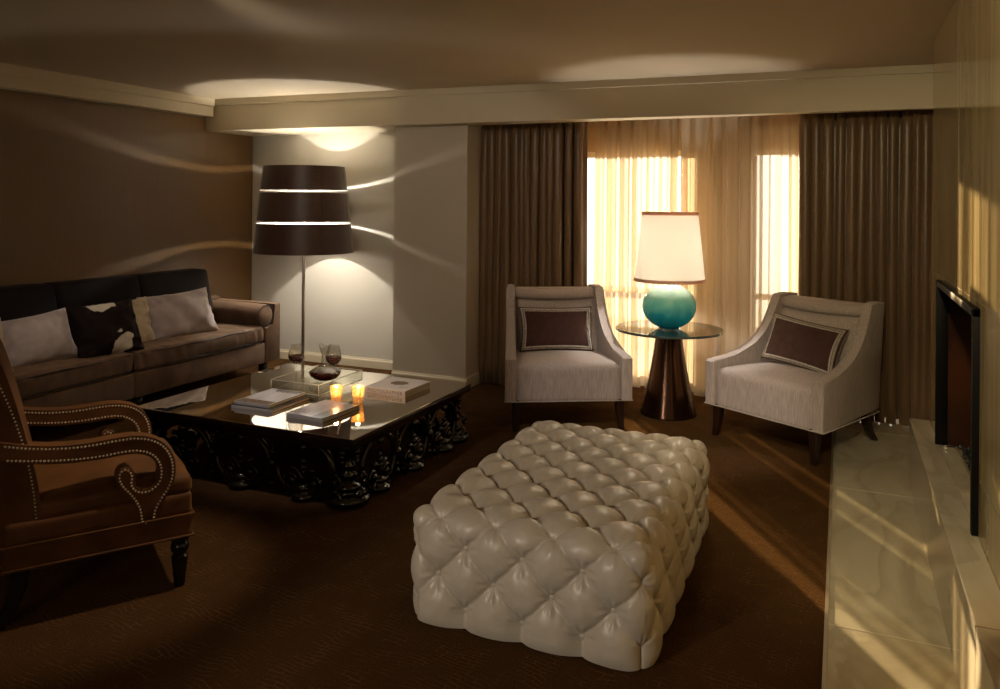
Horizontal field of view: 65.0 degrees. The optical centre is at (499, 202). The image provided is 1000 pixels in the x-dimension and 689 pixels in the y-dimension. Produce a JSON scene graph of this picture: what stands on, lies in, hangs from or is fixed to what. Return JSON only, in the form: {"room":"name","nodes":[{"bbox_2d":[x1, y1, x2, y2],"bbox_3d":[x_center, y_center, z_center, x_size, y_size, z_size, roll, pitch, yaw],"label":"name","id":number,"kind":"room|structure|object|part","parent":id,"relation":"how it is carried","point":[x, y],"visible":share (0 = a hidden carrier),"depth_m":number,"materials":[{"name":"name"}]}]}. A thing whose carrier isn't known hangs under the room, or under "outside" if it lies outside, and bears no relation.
{"room":"hotel room","nodes":[
{"label":"hotel room","id":0,"kind":"room"},
{"bbox_2d":[0,89,252,299],"bbox_3d":[-4.046,0.263,4.168,0.200,2.410,8.820,0,0,24],"label":"wall","id":1,"kind":"structure","parent":0,"point":[88,189],"depth_m":6.22,"materials":[{"name":"brown paint"}]},
{"bbox_2d":[0,62,214,116],"bbox_3d":[-4.126,-0.864,3.549,0.130,0.157,7.614,0,0,24],"label":"crown molding","id":2,"kind":"structure","parent":1,"relation":"attached to","point":[12,77],"depth_m":5.94,"materials":[{"name":"paint"}]},
{"bbox_2d":[252,132,394,359],"bbox_3d":[-1.542,0.283,7.387,1.825,2.410,0.200,0,0,24],"label":"wall niche","id":3,"kind":"object","parent":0,"point":[349,297],"depth_m":7.24,"materials":[{"name":"paint"}]},
{"bbox_2d":[280,349,392,369],"bbox_3d":[-1.595,1.445,7.287,1.825,0.085,0.018,0,0,24],"label":"baseboard","id":4,"kind":"structure","parent":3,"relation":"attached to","point":[309,356],"depth_m":7.18,"materials":[{"name":"paint"}]},
{"bbox_2d":[0,358,831,688],"bbox_3d":[-1.660,1.537,3.126,5.425,0.100,8.820,0,0,24],"label":"floor","id":5,"kind":"structure","parent":0,"point":[278,591],"depth_m":3.00,"materials":[{"name":"brown carpet"}]},
{"bbox_2d":[0,339,194,630],"bbox_3d":[-1.671,0.996,3.108,0.763,0.981,0.628,0,0,-32],"label":"armchair","id":6,"kind":"object","parent":5,"relation":"on","point":[61,501],"visible":1,"depth_m":2.89,"materials":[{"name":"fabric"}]},
{"bbox_3d":[-1.723,1.381,2.757,0.122,0.210,0.060,0,0,-33],"label":"leg","id":7,"kind":"part","parent":6,"relation":"part of","materials":[{"name":"black wood"}]},
{"bbox_3d":[-1.855,0.865,2.990,0.146,0.588,0.589,0,0,-33],"label":"nailhead trim","id":8,"kind":"part","parent":6,"relation":"part of","materials":[{"name":"gold metal"}]},
{"bbox_3d":[-1.885,0.891,2.971,0.254,0.775,0.584,0,0,-33],"label":"backrest","id":9,"kind":"part","parent":6,"relation":"part of","materials":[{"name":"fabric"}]},
{"bbox_3d":[-1.821,1.017,3.344,0.617,0.392,0.062,0,0,-33],"label":"arm","id":10,"kind":"part","parent":6,"relation":"part of","materials":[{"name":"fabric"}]},
{"bbox_3d":[-1.799,1.022,3.357,0.552,0.367,0.068,0,0,-33],"label":"nailhead trim","id":11,"kind":"part","parent":6,"relation":"part of","materials":[{"name":"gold metal"}]},
{"bbox_3d":[-1.521,1.020,2.873,0.617,0.392,0.062,0,0,-33],"label":"arm","id":12,"kind":"part","parent":6,"relation":"part of","materials":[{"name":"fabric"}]},
{"bbox_3d":[-1.500,1.024,2.886,0.552,0.367,0.068,0,0,-33],"label":"nailhead trim","id":13,"kind":"part","parent":6,"relation":"part of","materials":[{"name":"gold metal"}]},
{"bbox_2d":[35,438,191,518],"bbox_3d":[-1.582,1.093,3.165,0.551,0.179,0.604,0,0,-33],"label":"seat cushion","id":14,"kind":"object","parent":6,"relation":"on","point":[96,489],"depth_m":2.95,"materials":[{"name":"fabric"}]},
{"bbox_3d":[-1.250,1.387,3.064,0.072,0.205,0.072,0,0,-33],"label":"leg","id":15,"kind":"part","parent":6,"relation":"part of","materials":[{"name":"black wood"}]},
{"bbox_2d":[0,268,279,426],"bbox_3d":[-2.980,1.018,5.202,0.841,0.918,3.670,0,0,24],"label":"sofa","id":16,"kind":"object","parent":5,"relation":"on","point":[247,334],"visible":0.72,"depth_m":5.62,"materials":[{"name":"fabric"}]},
{"bbox_2d":[0,318,13,370],"bbox_3d":[-3.060,0.866,4.517,0.208,0.352,0.446,0,0,24],"label":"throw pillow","id":17,"kind":"object","parent":16,"relation":"on","point":[1,328],"visible":0.31,"depth_m":4.68,"materials":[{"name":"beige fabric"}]},
{"bbox_2d":[0,284,56,320],"bbox_3d":[-3.250,0.809,5.117,0.299,0.504,0.716,0,0,23],"label":"cushion","id":18,"kind":"object","parent":16,"relation":"on","point":[25,300],"depth_m":5.20,"materials":[{"name":"fabric"}]},
{"bbox_2d":[1,308,77,366],"bbox_3d":[-2.953,0.871,4.978,0.280,0.360,0.501,0,0,24],"label":"throw pillow","id":19,"kind":"object","parent":16,"relation":"on","point":[47,336],"visible":0.9,"depth_m":4.91,"materials":[{"name":"grey fabric"}]},
{"bbox_2d":[12,352,132,398],"bbox_3d":[-3.197,1.082,4.574,0.738,0.186,1.976,0,0,23],"label":"seat cushion","id":20,"kind":"object","parent":16,"relation":"on","point":[60,378],"depth_m":4.93,"materials":[{"name":"fabric"}]},
{"bbox_3d":[-3.255,1.239,4.600,0.820,0.170,1.969,0,0,23],"label":"seat","id":21,"kind":"part","parent":16,"relation":"part of","materials":[{"name":"fabric"}]},
{"bbox_2d":[43,275,140,346],"bbox_3d":[-2.964,0.812,5.772,0.303,0.502,0.706,0,0,23],"label":"cushion","id":22,"kind":"object","parent":16,"relation":"on","point":[104,290],"depth_m":5.68,"materials":[{"name":"fabric"}]},
{"bbox_2d":[65,298,144,357],"bbox_3d":[-2.676,0.855,5.327,0.259,0.364,0.462,0,0,31],"label":"pillow","id":23,"kind":"object","parent":16,"relation":"on","point":[109,328],"visible":0.98,"depth_m":5.24,"materials":[{"name":"black fur"}]},
{"bbox_3d":[-2.617,1.402,5.293,0.064,0.155,0.064,0,0,23],"label":"leg","id":24,"kind":"part","parent":16,"relation":"part of","materials":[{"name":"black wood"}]},
{"bbox_2d":[91,296,155,342],"bbox_3d":[-2.683,0.869,5.623,0.185,0.354,0.440,0,0,32],"label":"throw pillow","id":25,"kind":"object","parent":16,"relation":"on","point":[140,306],"visible":0.33,"depth_m":5.71,"materials":[{"name":"beige fabric"}]},
{"bbox_3d":[-2.537,1.402,5.476,0.064,0.155,0.064,0,0,23],"label":"leg","id":26,"kind":"part","parent":16,"relation":"part of","materials":[{"name":"black wood"}]},
{"bbox_2d":[129,268,212,310],"bbox_3d":[-2.679,0.815,6.429,0.301,0.503,0.716,0,0,23],"label":"cushion","id":27,"kind":"object","parent":16,"relation":"on","point":[160,283],"depth_m":6.35,"materials":[{"name":"fabric"}]},
{"bbox_2d":[137,287,217,338],"bbox_3d":[-2.470,0.861,6.043,0.265,0.374,0.592,0,0,33],"label":"throw pillow","id":28,"kind":"object","parent":16,"relation":"on","point":[189,312],"visible":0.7,"depth_m":5.97,"materials":[{"name":"beige fabric"}]},
{"bbox_2d":[126,322,263,370],"bbox_3d":[-2.540,1.088,6.089,0.736,0.186,1.310,0,0,23],"label":"seat cushion","id":29,"kind":"object","parent":16,"relation":"on","point":[231,339],"depth_m":5.90,"materials":[{"name":"fabric"}]},
{"bbox_3d":[-2.597,1.244,6.114,0.820,0.170,1.309,0,0,23],"label":"seat","id":30,"kind":"part","parent":16,"relation":"part of","materials":[{"name":"fabric"}]},
{"bbox_3d":[-3.293,1.069,5.337,0.160,0.510,3.670,0,0,23],"label":"frame","id":31,"kind":"part","parent":16,"relation":"part of","materials":[{"name":"fabric"}]},
{"bbox_3d":[-2.295,1.091,6.801,0.824,0.482,0.190,0,0,23],"label":"arm","id":32,"kind":"part","parent":16,"relation":"part of","materials":[{"name":"fabric"}]},
{"bbox_3d":[-2.017,1.406,6.673,0.064,0.155,0.064,0,0,23],"label":"leg","id":33,"kind":"part","parent":16,"relation":"part of","materials":[{"name":"black wood"}]},
{"bbox_2d":[252,165,353,364],"bbox_3d":[-1.698,0.586,6.788,0.848,1.800,0.848,0,0,24],"label":"floor lamp","id":34,"kind":"object","parent":5,"relation":"on","point":[306,226],"visible":0.94,"depth_m":6.46,"materials":[{"name":"brown fabric"}]},
{"bbox_2d":[139,363,470,509],"bbox_3d":[-1.111,1.321,4.685,1.493,0.359,1.363,0,0,24],"label":"coffee table","id":35,"kind":"object","parent":5,"relation":"on","point":[208,408],"visible":0.81,"depth_m":4.23,"materials":[{"name":"black wood"}]},
{"bbox_3d":[-1.918,1.334,4.417,0.228,0.302,0.228,0,0,23],"label":"carved leg","id":36,"kind":"part","parent":35,"relation":"part of","materials":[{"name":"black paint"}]},
{"bbox_3d":[-1.733,1.337,4.955,0.136,0.316,1.075,0,0,23],"label":"carved panel","id":37,"kind":"part","parent":35,"relation":"part of","materials":[{"name":"black paint"}]},
{"bbox_3d":[-1.356,1.340,4.123,1.205,0.316,0.136,0,0,23],"label":"carved panel","id":38,"kind":"part","parent":35,"relation":"part of","materials":[{"name":"black paint"}]},
{"bbox_2d":[231,396,309,412],"bbox_3d":[-1.299,1.131,4.464,0.285,0.016,0.335,0,0,24],"label":"book","id":39,"kind":"object","parent":35,"relation":"on","point":[303,398],"visible":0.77,"depth_m":4.35,"materials":[{"name":"black paper"}]},
{"bbox_2d":[234,388,305,407],"bbox_3d":[-1.311,1.114,4.490,0.245,0.018,0.325,0,0,23],"label":"book","id":40,"kind":"object","parent":39,"relation":"on","point":[272,397],"visible":1,"depth_m":4.46,"materials":[{"name":"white paper"}]},
{"bbox_2d":[139,363,470,440],"bbox_3d":[-1.110,1.145,4.685,1.445,0.008,1.315,0,0,23],"label":"tabletop","id":41,"kind":"object","parent":35,"relation":"on","point":[211,404],"depth_m":4.44,"materials":[{"name":"black glass"}]},
{"bbox_3d":[-1.110,1.169,4.685,1.441,0.040,1.311,0,0,23],"label":"frame","id":42,"kind":"part","parent":35,"relation":"part of","materials":[{"name":"black wood"}]},
{"bbox_2d":[271,365,361,395],"bbox_3d":[-1.121,1.097,4.829,0.350,0.088,0.454,0,0,24],"label":"serving tray","id":43,"kind":"object","parent":35,"relation":"on","point":[315,365],"visible":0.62,"depth_m":4.82,"materials":[{"name":"clear glass"}]},
{"bbox_2d":[288,346,304,384],"bbox_3d":[-1.251,0.990,4.820,0.099,0.240,0.099,0,0,24],"label":"wine glass","id":44,"kind":"object","parent":43,"relation":"on","point":[296,358],"visible":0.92,"depth_m":4.80,"materials":[{"name":"red"}]},
{"bbox_2d":[309,344,340,380],"bbox_3d":[-1.098,0.995,4.928,0.202,0.228,0.202,0,0,24],"label":"decanter","id":45,"kind":"object","parent":43,"relation":"on","point":[320,374],"visible":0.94,"depth_m":4.88,"materials":[{"name":"clear glass"}]},
{"bbox_2d":[325,346,341,385],"bbox_3d":[-1.019,0.992,4.801,0.099,0.240,0.099,0,0,6],"label":"wine glass","id":46,"kind":"object","parent":43,"relation":"on","point":[332,359],"visible":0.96,"depth_m":4.78,"materials":[{"name":"red"}]},
{"bbox_2d":[286,400,359,422],"bbox_3d":[-0.956,1.130,4.269,0.245,0.025,0.320,0,0,27],"label":"book","id":47,"kind":"object","parent":35,"relation":"on","point":[323,411],"visible":1,"depth_m":4.22,"materials":[{"name":"black paper"}]},
{"bbox_2d":[287,400,352,417],"bbox_3d":[-0.956,1.118,4.270,0.241,0.001,0.315,0,0,27],"label":"cover","id":48,"kind":"object","parent":47,"relation":"on","point":[325,408],"depth_m":4.23,"materials":[{"name":"grey paper"}]},
{"bbox_2d":[330,384,342,401],"bbox_3d":[-0.934,1.093,4.481,0.076,0.100,0.076,0,0,24],"label":"votive candle","id":49,"kind":"object","parent":35,"relation":"on","point":[336,390],"visible":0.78,"depth_m":4.45,"materials":[{"name":"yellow glass"}]},
{"bbox_3d":[-0.758,1.343,3.912,0.228,0.302,0.228,0,0,23],"label":"carved leg","id":50,"kind":"part","parent":35,"relation":"part of","materials":[{"name":"black paint"}]},
{"bbox_2d":[351,385,364,404],"bbox_3d":[-0.809,1.094,4.475,0.076,0.100,0.076,0,0,-17],"label":"votive candle","id":51,"kind":"object","parent":35,"relation":"on","point":[357,390],"visible":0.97,"depth_m":4.45,"materials":[{"name":"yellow glass"}]},
{"bbox_2d":[365,377,430,396],"bbox_3d":[-0.623,1.127,4.820,0.285,0.037,0.301,0,0,25],"label":"book","id":52,"kind":"object","parent":35,"relation":"on","point":[393,386],"visible":1,"depth_m":4.75,"materials":[{"name":"grey paper"}]},
{"bbox_3d":[-0.490,1.347,4.415,0.136,0.316,1.075,0,0,23],"label":"carved panel","id":53,"kind":"part","parent":35,"relation":"part of","materials":[{"name":"black paint"}]},
{"bbox_3d":[-0.867,1.344,5.247,1.205,0.316,0.136,0,0,23],"label":"carved panel","id":54,"kind":"part","parent":35,"relation":"part of","materials":[{"name":"black paint"}]},
{"bbox_3d":[-0.305,1.347,4.953,0.228,0.302,0.228,0,0,23],"label":"carved leg","id":55,"kind":"part","parent":35,"relation":"part of","materials":[{"name":"black paint"}]},
{"bbox_2d":[411,420,709,671],"bbox_3d":[0.321,1.290,3.253,0.924,0.426,1.347,0,0,23],"label":"tufted ottoman","id":56,"kind":"object","parent":5,"relation":"on","point":[567,539],"visible":1,"depth_m":2.75,"materials":[{"name":"leather"}]},
{"bbox_2d":[504,284,632,431],"bbox_3d":[0.423,1.056,5.569,0.859,0.895,0.818,0,0,-5],"label":"chair","id":57,"kind":"object","parent":5,"relation":"on","point":[605,373],"visible":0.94,"depth_m":5.21,"materials":[{"name":"beige fabric"}]},
{"bbox_3d":[0.079,0.956,5.539,0.074,0.700,0.823,0,0,1],"label":"arm","id":58,"kind":"part","parent":57,"relation":"part of","materials":[{"name":"beige fabric"}]},
{"bbox_3d":[0.108,1.398,5.175,0.058,0.205,0.065,0,0,-5],"label":"leg","id":59,"kind":"part","parent":57,"relation":"part of","materials":[{"name":"brown wood"}]},
{"bbox_2d":[518,306,593,352],"bbox_3d":[0.400,0.903,5.615,0.535,0.316,0.173,0,0,-5],"label":"lumbar pillow","id":60,"kind":"object","parent":57,"relation":"on","point":[542,329],"visible":0.99,"depth_m":5.56,"materials":[{"name":"brown fabric"}]},
{"bbox_3d":[0.403,0.900,5.812,0.626,0.397,0.234,0,0,-5],"label":"backrest","id":61,"kind":"part","parent":57,"relation":"part of","materials":[{"name":"beige fabric"}]},
{"bbox_3d":[0.431,1.173,5.464,0.710,0.265,0.586,0,0,-5],"label":"seat","id":62,"kind":"part","parent":57,"relation":"part of","materials":[{"name":"beige fabric"}]},
{"bbox_3d":[0.768,0.961,5.599,0.074,0.700,0.823,0,0,-11],"label":"arm","id":63,"kind":"part","parent":57,"relation":"part of","materials":[{"name":"beige fabric"}]},
{"bbox_3d":[0.795,1.404,5.236,0.058,0.205,0.065,0,0,-5],"label":"leg","id":64,"kind":"part","parent":57,"relation":"part of","materials":[{"name":"brown wood"}]},
{"bbox_2d":[615,320,723,420],"bbox_3d":[1.209,1.203,5.631,0.761,0.614,0.761,0,0,24],"label":"side table","id":65,"kind":"object","parent":5,"relation":"on","point":[668,396],"visible":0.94,"depth_m":5.51,"materials":[{"name":"brown metal"}]},
{"bbox_2d":[633,211,705,328],"bbox_3d":[1.215,0.479,5.631,0.509,0.832,0.509,0,0,24],"label":"table lamp","id":66,"kind":"object","parent":65,"relation":"on","point":[669,251],"visible":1,"depth_m":5.46,"materials":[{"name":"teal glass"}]},
{"bbox_3d":[1.213,0.737,5.631,0.380,0.316,0.380,0,0,23],"label":"glass","id":67,"kind":"part","parent":66,"relation":"part of","materials":[{"name":"teal glass"}]},
{"bbox_3d":[1.216,0.312,5.631,0.509,0.498,0.509,0,0,23],"label":"shade trim","id":68,"kind":"part","parent":66,"relation":"part of","materials":[{"name":"beige fabric"}]},
{"bbox_3d":[1.216,0.312,5.631,0.502,0.494,0.502,0,0,23],"label":"lamp shade","id":69,"kind":"part","parent":66,"relation":"part of","materials":[{"name":"white fabric"}]},
{"bbox_3d":[1.211,0.905,5.631,0.752,0.016,0.752,0,0,23],"label":"glass","id":70,"kind":"part","parent":65,"relation":"part of","materials":[{"name":"glass"}]},
{"bbox_2d":[704,292,883,465],"bbox_3d":[1.925,1.068,5.053,0.818,0.895,0.859,0,0,-36],"label":"chair","id":71,"kind":"object","parent":5,"relation":"on","point":[740,380],"visible":0.88,"depth_m":4.89,"materials":[{"name":"beige fabric"}]},
{"bbox_3d":[1.425,1.409,5.122,0.065,0.205,0.058,0,0,-35],"label":"leg","id":72,"kind":"part","parent":71,"relation":"part of","materials":[{"name":"brown wood"}]},
{"bbox_3d":[1.726,0.969,5.335,0.823,0.700,0.074,0,0,-29],"label":"arm","id":73,"kind":"part","parent":71,"relation":"part of","materials":[{"name":"beige fabric"}]},
{"bbox_3d":[1.839,1.184,4.992,0.586,0.265,0.710,0,0,-35],"label":"seat","id":74,"kind":"part","parent":71,"relation":"part of","materials":[{"name":"beige fabric"}]},
{"bbox_2d":[761,312,848,373],"bbox_3d":[1.962,0.916,5.078,0.183,0.356,0.565,0,0,-38],"label":"lumbar pillow","id":75,"kind":"object","parent":71,"relation":"on","point":[791,341],"visible":0.93,"depth_m":5.01,"materials":[{"name":"brown fabric"}]},
{"bbox_3d":[1.826,1.412,4.560,0.065,0.205,0.058,0,0,-35],"label":"leg","id":76,"kind":"part","parent":71,"relation":"part of","materials":[{"name":"brown wood"}]},
{"bbox_3d":[2.126,0.913,5.195,0.234,0.397,0.626,0,0,-35],"label":"backrest","id":77,"kind":"part","parent":71,"relation":"part of","materials":[{"name":"beige fabric"}]},
{"bbox_3d":[2.127,0.972,4.772,0.823,0.700,0.074,0,0,-42],"label":"arm","id":78,"kind":"part","parent":71,"relation":"part of","materials":[{"name":"beige fabric"}]},
{"bbox_3d":[2.351,1.411,5.002,0.147,0.215,0.052,0,0,-35],"label":"leg","id":79,"kind":"part","parent":71,"relation":"part of","materials":[{"name":"brown wood"}]},
{"bbox_2d":[822,431,833,688],"bbox_3d":[0.793,1.553,1.950,0.012,0.106,8.620,0,0,24],"label":"trim","id":80,"kind":"structure","parent":5,"relation":"on","point":[824,666],"depth_m":3.12,"materials":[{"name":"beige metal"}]},
{"bbox_2d":[393,124,481,377],"bbox_3d":[-0.396,0.297,6.883,0.680,2.400,0.930,0,0,24],"label":"wall column","id":81,"kind":"structure","parent":0,"point":[437,169],"depth_m":6.45,"materials":[{"name":"paint"}]},
{"bbox_2d":[391,370,466,382],"bbox_3d":[-0.586,1.451,6.443,0.698,0.088,0.020,0,0,24],"label":"baseboard","id":82,"kind":"structure","parent":81,"relation":"attached to","point":[400,373],"depth_m":6.43,"materials":[{"name":"paint"}]},
{"bbox_2d":[467,372,480,387],"bbox_3d":[-0.198,1.454,6.482,0.018,0.088,0.360,0,0,24],"label":"baseboard reveal","id":83,"kind":"structure","parent":81,"relation":"attached to","point":[473,379],"depth_m":6.43,"materials":[{"name":"paint"}]},
{"bbox_2d":[0,0,953,98],"bbox_3d":[-0.977,-0.968,2.838,6.870,0.100,8.820,0,0,24],"label":"ceiling","id":84,"kind":"structure","parent":0,"point":[214,49],"depth_m":4.37,"materials":[{"name":"paint"}]},
{"bbox_2d":[206,73,933,135],"bbox_3d":[0.524,-0.765,6.045,6.670,0.279,0.620,0,0,24],"label":"beam","id":85,"kind":"structure","parent":84,"relation":"attached to","point":[899,92],"depth_m":5.84,"materials":[{"name":"paint"}]},
{"bbox_2d":[215,64,933,104],"bbox_3d":[0.462,-0.879,5.899,6.679,0.052,0.024,0,0,21],"label":"trim moulding","id":86,"kind":"structure","parent":85,"relation":"attached to","point":[929,68],"depth_m":5.77,"materials":[{"name":"paint"}]},
{"bbox_2d":[587,114,798,390],"bbox_3d":[1.972,0.311,6.251,4.165,2.410,0.200,0,0,24],"label":"wall window","id":87,"kind":"structure","parent":0,"point":[770,124],"depth_m":6.29,"materials":[{"name":"beige paint"}]},
{"bbox_2d":[587,151,680,290],"bbox_3d":[0.863,0.512,6.722,1.470,1.890,0.060,0,0,24],"label":"window","id":88,"kind":"structure","parent":87,"relation":"attached to","point":[650,153],"depth_m":6.68,"materials":[{"name":"beige paint"}]},
{"bbox_2d":[757,148,798,299],"bbox_3d":[2.495,0.525,6.012,1.110,1.890,0.060,0,0,24],"label":"window","id":89,"kind":"structure","parent":87,"relation":"attached to","point":[763,151],"depth_m":6.15,"materials":[{"name":"beige paint"}]},
{"bbox_2d":[826,416,959,688],"bbox_3d":[1.496,1.561,1.754,1.433,0.102,8.820,0,0,24],"label":"floor","id":90,"kind":"structure","parent":0,"point":[881,581],"depth_m":3.16,"materials":[{"name":"beige stone"}]},
{"bbox_2d":[828,428,949,648],"bbox_3d":[1.934,1.514,3.954,0.483,0.003,2.704,0,0,24],"label":"trim","id":91,"kind":"structure","parent":90,"relation":"attached to","point":[839,428],"depth_m":2.77,"materials":[{"name":"beige stone"}]},
{"bbox_2d":[909,418,999,688],"bbox_3d":[0.937,1.337,1.027,0.221,0.340,7.040,0,0,24],"label":"hearth","id":92,"kind":"object","parent":90,"relation":"on","point":[967,589],"visible":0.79,"depth_m":2.73,"materials":[{"name":"stone"}]},
{"bbox_2d":[929,482,999,630],"bbox_3d":[1.606,1.338,2.717,0.102,0.331,1.233,0,0,24],"label":"trim","id":93,"kind":"structure","parent":92,"relation":"attached to","point":[929,482],"depth_m":3.27,"materials":[{"name":"beige stone"}]},
{"bbox_2d":[931,0,999,589],"bbox_3d":[1.364,0.307,0.823,0.950,2.407,7.000,0,0,24],"label":"wall","id":94,"kind":"structure","parent":0,"point":[966,88],"depth_m":2.88,"materials":[{"name":"paint"}]},
{"bbox_2d":[935,280,979,535],"bbox_3d":[2.146,0.778,3.197,0.542,0.801,1.180,0,0,24],"label":"fireplace","id":95,"kind":"object","parent":94,"relation":"attached to","point":[957,351],"visible":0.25,"depth_m":3.78,"materials":[{"name":"black metal"}]},
{"bbox_3d":[2.155,1.168,3.770,0.047,0.018,0.060,0,0,23],"label":"burner","id":96,"kind":"part","parent":95,"relation":"part of","materials":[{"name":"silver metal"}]},
{"bbox_2d":[932,0,999,520],"bbox_3d":[0.935,0.032,1.011,0.011,1.861,7.000,0,0,24],"label":"trim","id":97,"kind":"structure","parent":94,"relation":"attached to","point":[959,0],"depth_m":3.29,"materials":[{"name":"brown tile"}]},
{"bbox_3d":[1.700,-0.702,5.953,3.840,0.028,0.250,0,0,23],"label":"track","id":98,"kind":"object","parent":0,"visible":0},
{"bbox_2d":[479,122,587,385],"bbox_3d":[0.257,0.398,6.407,0.906,2.191,0.188,0,0,24],"label":"drape","id":99,"kind":"object","parent":98,"relation":"hanging from","point":[533,198],"visible":0.65,"depth_m":6.36,"materials":[{"name":"brown fabric"}]},
{"bbox_2d":[594,118,678,387],"bbox_3d":[1.103,0.402,6.402,0.687,2.186,0.071,0,0,24],"label":"sheer curtain","id":100,"kind":"object","parent":98,"relation":"hanging from","point":[626,140],"visible":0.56,"depth_m":6.40,"materials":[{"name":"beige fabric"}]},
{"bbox_2d":[681,114,798,396],"bbox_3d":[1.877,0.408,5.980,1.010,2.186,0.075,0,0,24],"label":"sheer curtain","id":101,"kind":"object","parent":98,"relation":"hanging from","point":[736,139],"visible":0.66,"depth_m":5.99,"materials":[{"name":"beige fabric"}]},
{"bbox_2d":[798,109,932,425],"bbox_3d":[2.698,0.417,5.430,1.187,2.191,0.216,0,0,24],"label":"drape","id":102,"kind":"object","parent":98,"relation":"hanging from","point":[866,178],"visible":0.48,"depth_m":5.43,"materials":[{"name":"brown fabric"}]}
]}

